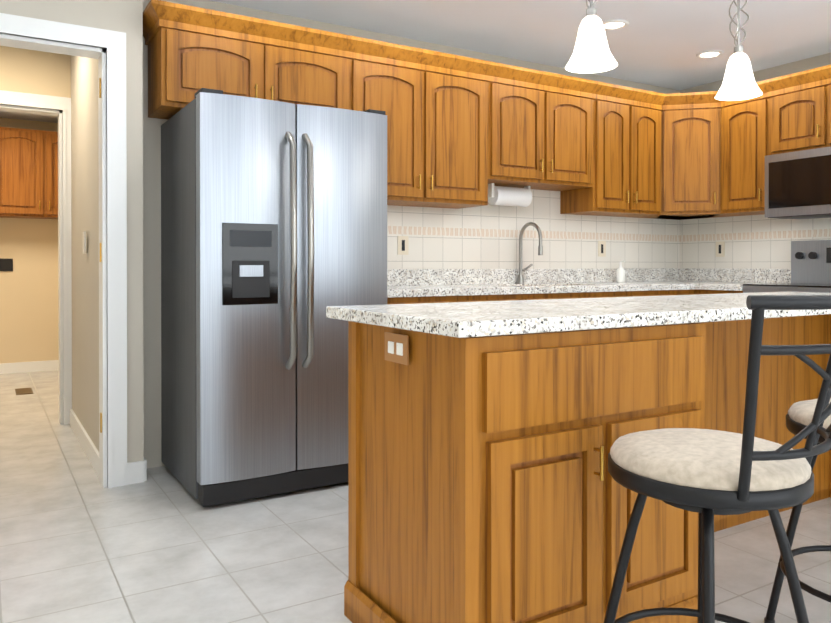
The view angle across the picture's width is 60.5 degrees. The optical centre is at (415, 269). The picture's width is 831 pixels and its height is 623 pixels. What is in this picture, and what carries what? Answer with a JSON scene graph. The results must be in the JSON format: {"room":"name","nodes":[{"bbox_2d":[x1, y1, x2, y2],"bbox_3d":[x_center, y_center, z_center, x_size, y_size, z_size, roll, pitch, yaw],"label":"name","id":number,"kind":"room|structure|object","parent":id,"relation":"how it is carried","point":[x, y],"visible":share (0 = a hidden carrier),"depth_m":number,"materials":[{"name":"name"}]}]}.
{"room":"kitchen","nodes":[
{"label":"kitchen","id":0,"kind":"room"},
{"bbox_2d":[0,46,70,362],"bbox_3d":[-3.039,-0.215,4.978,2.720,2.440,4.250,0,0,-31],"label":"wall","id":1,"kind":"structure","parent":0,"point":[29,306],"depth_m":6.87,"materials":[{"name":"paint"}]},
{"bbox_2d":[0,259,12,270],"bbox_3d":[-3.914,-0.046,6.808,0.120,0.120,0.010,0,0,-31],"label":"outlet","id":2,"kind":"object","parent":1,"relation":"attached to","point":[6,264],"depth_m":6.81,"materials":[{"name":"black plastic"}]},
{"bbox_2d":[0,127,57,218],"bbox_3d":[-3.562,-0.901,6.821,0.870,0.810,0.340,0,0,-31],"label":"upper cabinet","id":3,"kind":"object","parent":1,"relation":"attached to","point":[28,173],"visible":0.62,"depth_m":6.60,"materials":[{"name":"brown wood"}]},
{"bbox_2d":[0,13,146,487],"bbox_3d":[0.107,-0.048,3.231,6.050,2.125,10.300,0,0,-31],"label":"door frame","id":4,"kind":"structure","parent":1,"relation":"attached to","point":[112,467],"depth_m":3.33,"materials":[{"name":"white wood"}]},
{"bbox_2d":[0,0,107,451],"bbox_3d":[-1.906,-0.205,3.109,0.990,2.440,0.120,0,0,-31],"label":"wall","id":5,"kind":"structure","parent":0,"point":[89,13],"depth_m":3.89,"materials":[{"name":"paint"}]},
{"bbox_2d":[83,231,85,253],"bbox_3d":[-1.821,-0.150,3.921,0.008,0.120,0.080,0,0,-31],"label":"light switch","id":6,"kind":"object","parent":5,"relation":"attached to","point":[84,233],"depth_m":3.89,"materials":[{"name":"white plastic"}]},
{"bbox_2d":[108,0,127,462],"bbox_3d":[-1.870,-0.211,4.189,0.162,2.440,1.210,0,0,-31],"label":"wall","id":7,"kind":"structure","parent":0,"point":[116,22],"depth_m":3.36,"materials":[{"name":"paint"}]},
{"bbox_2d":[124,0,679,467],"bbox_3d":[0.313,-0.214,4.711,4.113,2.440,0.120,0,0,-31],"label":"wall","id":8,"kind":"structure","parent":0,"point":[144,274],"depth_m":3.63,"materials":[{"name":"paint"}]},
{"bbox_2d":[143,16,278,119],"bbox_3d":[-1.033,-0.967,3.613,0.553,0.388,0.345,0,0,-31],"label":"upper cabinet","id":9,"kind":"object","parent":8,"relation":"attached to","point":[185,57],"depth_m":3.46,"materials":[{"name":"brown wood"}]},
{"bbox_2d":[279,36,354,109],"bbox_3d":[-0.676,-0.968,3.830,0.552,0.388,0.345,0,0,-31],"label":"upper cabinet","id":10,"kind":"object","parent":8,"relation":"attached to","point":[323,75],"depth_m":3.73,"materials":[{"name":"brown wood"}]},
{"bbox_2d":[355,52,438,207],"bbox_3d":[-0.211,-0.777,4.113,0.536,0.774,0.345,0,0,-31],"label":"upper cabinet","id":11,"kind":"object","parent":8,"relation":"attached to","point":[407,90],"depth_m":4.01,"materials":[{"name":"brown wood"}]},
{"bbox_2d":[427,64,494,211],"bbox_3d":[0.131,-0.778,4.320,0.535,0.774,0.345,0,0,-31],"label":"upper cabinet","id":12,"kind":"object","parent":8,"relation":"attached to","point":[466,97],"depth_m":4.23,"materials":[{"name":"brown wood"}]},
{"bbox_2d":[495,76,554,191],"bbox_3d":[0.577,-0.860,4.590,0.509,0.613,0.345,0,0,-31],"label":"upper cabinet","id":13,"kind":"object","parent":8,"relation":"attached to","point":[505,182],"depth_m":4.46,"materials":[{"name":"brown wood"}]},
{"bbox_2d":[387,268,678,283],"bbox_3d":[0.811,0.044,4.925,3.080,0.100,0.022,0,0,-31],"label":"backsplash","id":14,"kind":"structure","parent":8,"relation":"attached to","point":[394,275],"depth_m":4.84,"materials":[{"name":"white stone"}]},
{"bbox_2d":[527,84,598,191],"bbox_3d":[0.895,-0.861,4.782,0.508,0.613,0.345,0,0,-31],"label":"upper cabinet","id":15,"kind":"object","parent":8,"relation":"attached to","point":[576,110],"depth_m":4.69,"materials":[{"name":"brown wood"}]},
{"bbox_2d":[555,92,622,219],"bbox_3d":[1.285,-0.782,5.019,0.403,0.774,0.345,0,0,-31],"label":"upper cabinet","id":16,"kind":"object","parent":8,"relation":"attached to","point":[605,200],"depth_m":4.86,"materials":[{"name":"brown wood"}]},
{"bbox_2d":[603,96,662,219],"bbox_3d":[1.547,-0.783,5.150,0.453,0.774,0.392,0,0,-31],"label":"upper cabinet","id":17,"kind":"object","parent":8,"relation":"attached to","point":[642,119],"depth_m":5.02,"materials":[{"name":"brown wood"}]},
{"bbox_2d":[659,91,717,99],"bbox_3d":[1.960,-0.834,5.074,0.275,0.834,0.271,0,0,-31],"label":"crown molding","id":18,"kind":"structure","parent":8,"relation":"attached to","point":[710,95],"depth_m":5.03,"materials":[{"name":"brown wood"}]},
{"bbox_2d":[655,96,734,219],"bbox_3d":[1.976,-0.783,5.259,0.646,0.774,0.570,0,0,-31],"label":"upper cabinet","id":19,"kind":"object","parent":8,"relation":"attached to","point":[688,121],"depth_m":5.07,"materials":[{"name":"brown wood"}]},
{"bbox_2d":[0,370,830,622],"bbox_3d":[1.236,1.060,3.979,9.350,0.100,10.800,0,0,-31],"label":"floor","id":20,"kind":"structure","parent":0,"point":[79,543],"depth_m":2.60,"materials":[{"name":"tile"}]},
{"bbox_2d":[15,388,32,394],"bbox_3d":[-3.210,0.997,5.846,0.120,0.006,0.300,0,0,-31],"label":"floor vent","id":21,"kind":"object","parent":20,"relation":"in","point":[21,391],"visible":0.93,"depth_m":5.82,"materials":[{"name":"gold metal"}]},
{"bbox_2d":[161,88,386,506],"bbox_3d":[-0.695,0.123,3.512,0.900,1.780,0.849,0,0,-31],"label":"fridge","id":22,"kind":"object","parent":20,"relation":"on","point":[273,229],"visible":0.92,"depth_m":3.17,"materials":[{"name":"metal"}]},
{"bbox_2d":[387,292,470,303],"bbox_3d":[-0.118,0.575,4.016,0.546,0.871,0.620,0,0,-31],"label":"base cabinet","id":23,"kind":"object","parent":20,"relation":"on","point":[420,297],"depth_m":3.78,"materials":[{"name":"brown wood"}]},
{"bbox_2d":[387,280,746,295],"bbox_3d":[0.968,0.116,4.665,3.080,0.040,0.630,0,0,-31],"label":"countertop","id":24,"kind":"structure","parent":23,"relation":"on","point":[392,289],"depth_m":4.41,"materials":[{"name":"white stone"}]},
{"bbox_2d":[471,292,526,301],"bbox_3d":[0.232,0.574,4.228,0.546,0.871,0.620,0,0,-31],"label":"base cabinet","id":25,"kind":"object","parent":20,"relation":"on","point":[475,296],"depth_m":4.01,"materials":[{"name":"brown wood"}]},
{"bbox_2d":[527,288,590,299],"bbox_3d":[0.683,0.572,4.501,0.508,0.871,0.620,0,0,-31],"label":"base cabinet","id":26,"kind":"object","parent":20,"relation":"on","point":[583,292],"depth_m":4.26,"materials":[{"name":"brown wood"}]},
{"bbox_2d":[344,311,830,622],"bbox_3d":[0.959,0.584,2.446,2.351,0.870,0.661,0,0,-31],"label":"kitchen island","id":27,"kind":"object","parent":20,"relation":"on","point":[484,486],"depth_m":1.80,"materials":[{"name":"brown wood"}]},
{"bbox_2d":[326,291,830,338],"bbox_3d":[0.940,0.127,2.480,2.405,0.035,0.709,0,0,-31],"label":"island countertop","id":28,"kind":"structure","parent":27,"relation":"on","point":[448,320],"depth_m":1.96,"materials":[{"name":"white stone"}]},
{"bbox_2d":[591,288,630,297],"bbox_3d":[1.001,0.571,4.693,0.508,0.871,0.620,0,0,-31],"label":"base cabinet","id":29,"kind":"object","parent":20,"relation":"on","point":[595,292],"depth_m":4.47,"materials":[{"name":"brown wood"}]},
{"bbox_2d":[631,288,698,296],"bbox_3d":[1.508,0.570,4.969,0.645,0.871,0.675,0,0,-31],"label":"base cabinet","id":30,"kind":"object","parent":20,"relation":"on","point":[634,291],"depth_m":4.73,"materials":[{"name":"brown wood"}]},
{"bbox_2d":[695,284,742,287],"bbox_3d":[2.268,0.115,4.884,0.630,0.040,0.342,0,0,-31],"label":"countertop","id":31,"kind":"structure","parent":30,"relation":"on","point":[696,285],"depth_m":4.71,"materials":[{"name":"white stone"}]},
{"bbox_2d":[604,295,830,622],"bbox_3d":[0.682,0.533,1.509,0.506,0.982,0.547,0,0,-31],"label":"stool","id":32,"kind":"object","parent":20,"relation":"on","point":[706,475],"visible":1,"depth_m":1.39,"materials":[{"name":"beige fabric"}]},
{"bbox_2d":[699,288,742,293],"bbox_3d":[2.241,0.570,4.888,0.674,0.871,0.372,0,0,-31],"label":"base cabinet","id":33,"kind":"object","parent":20,"relation":"on","point":[701,290],"depth_m":4.73,"materials":[{"name":"brown wood"}]},
{"bbox_2d":[743,240,830,292],"bbox_3d":[2.529,0.408,4.397,0.660,1.200,0.756,0,0,-31],"label":"range","id":34,"kind":"object","parent":20,"relation":"on","point":[810,265],"visible":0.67,"depth_m":4.69,"materials":[{"name":"metal"}]},
{"bbox_2d":[764,398,830,622],"bbox_3d":[1.266,0.531,1.892,0.507,0.982,0.557,0,0,-31],"label":"stool","id":35,"kind":"object","parent":20,"relation":"on","point":[799,416],"visible":0.54,"depth_m":2.01,"materials":[{"name":"black metal"}]},
{"bbox_2d":[0,0,830,122],"bbox_3d":[1.236,-1.480,3.965,9.350,0.100,10.800,0,0,-31],"label":"ceiling","id":36,"kind":"structure","parent":0,"point":[660,43],"depth_m":4.23,"materials":[{"name":"paint"}]},
{"bbox_2d":[565,0,617,72],"bbox_3d":[0.571,-1.040,2.314,0.168,0.759,0.168,0,0,-31],"label":"pendant light","id":37,"kind":"object","parent":36,"relation":"hanging from","point":[592,53],"visible":1,"depth_m":2.28,"materials":[{"name":"white glass"}]},
{"bbox_2d":[602,19,628,29],"bbox_3d":[1.153,-1.424,4.149,0.168,0.010,0.168,0,0,14],"label":"recessed light","id":38,"kind":"object","parent":36,"relation":"in","point":[614,24],"depth_m":4.14,"materials":[{"name":"white glass"}]},
{"bbox_2d":[696,50,723,57],"bbox_3d":[1.950,-1.427,4.725,0.168,0.010,0.168,0,0,-40],"label":"recessed light","id":39,"kind":"object","parent":36,"relation":"in","point":[709,53],"depth_m":4.72,"materials":[{"name":"white glass"}]},
{"bbox_2d":[715,0,762,100],"bbox_3d":[1.230,-1.042,2.713,0.168,0.759,0.168,0,0,-31],"label":"pendant light","id":40,"kind":"object","parent":36,"relation":"hanging from","point":[739,83],"visible":1,"depth_m":2.69,"materials":[{"name":"white glass"}]},
{"bbox_2d":[680,53,830,92],"bbox_3d":[3.794,-0.205,3.096,0.120,2.440,6.490,0,0,-31],"label":"wall","id":41,"kind":"structure","parent":0,"point":[825,59],"depth_m":5.00,"materials":[{"name":"paint"}]},
{"bbox_2d":[679,268,790,283],"bbox_3d":[2.695,0.045,4.766,0.022,0.100,2.203,0,0,-31],"label":"backsplash","id":42,"kind":"structure","parent":41,"relation":"attached to","point":[752,275],"depth_m":5.24,"materials":[{"name":"white stone"}]},
{"bbox_2d":[715,88,766,215],"bbox_3d":[2.352,-0.782,4.969,0.392,0.774,0.414,0,0,-31],"label":"upper cabinet","id":43,"kind":"object","parent":41,"relation":"attached to","point":[739,123],"depth_m":4.91,"materials":[{"name":"brown wood"}]},
{"bbox_2d":[759,144,830,219],"bbox_3d":[2.656,-0.545,4.468,0.394,0.405,0.750,0,0,-31],"label":"microwave","id":44,"kind":"object","parent":41,"relation":"attached to","point":[795,184],"depth_m":4.52,"materials":[{"name":"silver metal"}]},
{"bbox_2d":[763,76,830,151],"bbox_3d":[2.658,-0.959,4.467,0.389,0.413,0.760,0,0,-31],"label":"upper cabinet","id":45,"kind":"object","parent":41,"relation":"attached to","point":[797,115],"depth_m":4.54,"materials":[{"name":"brown wood"}]}
]}

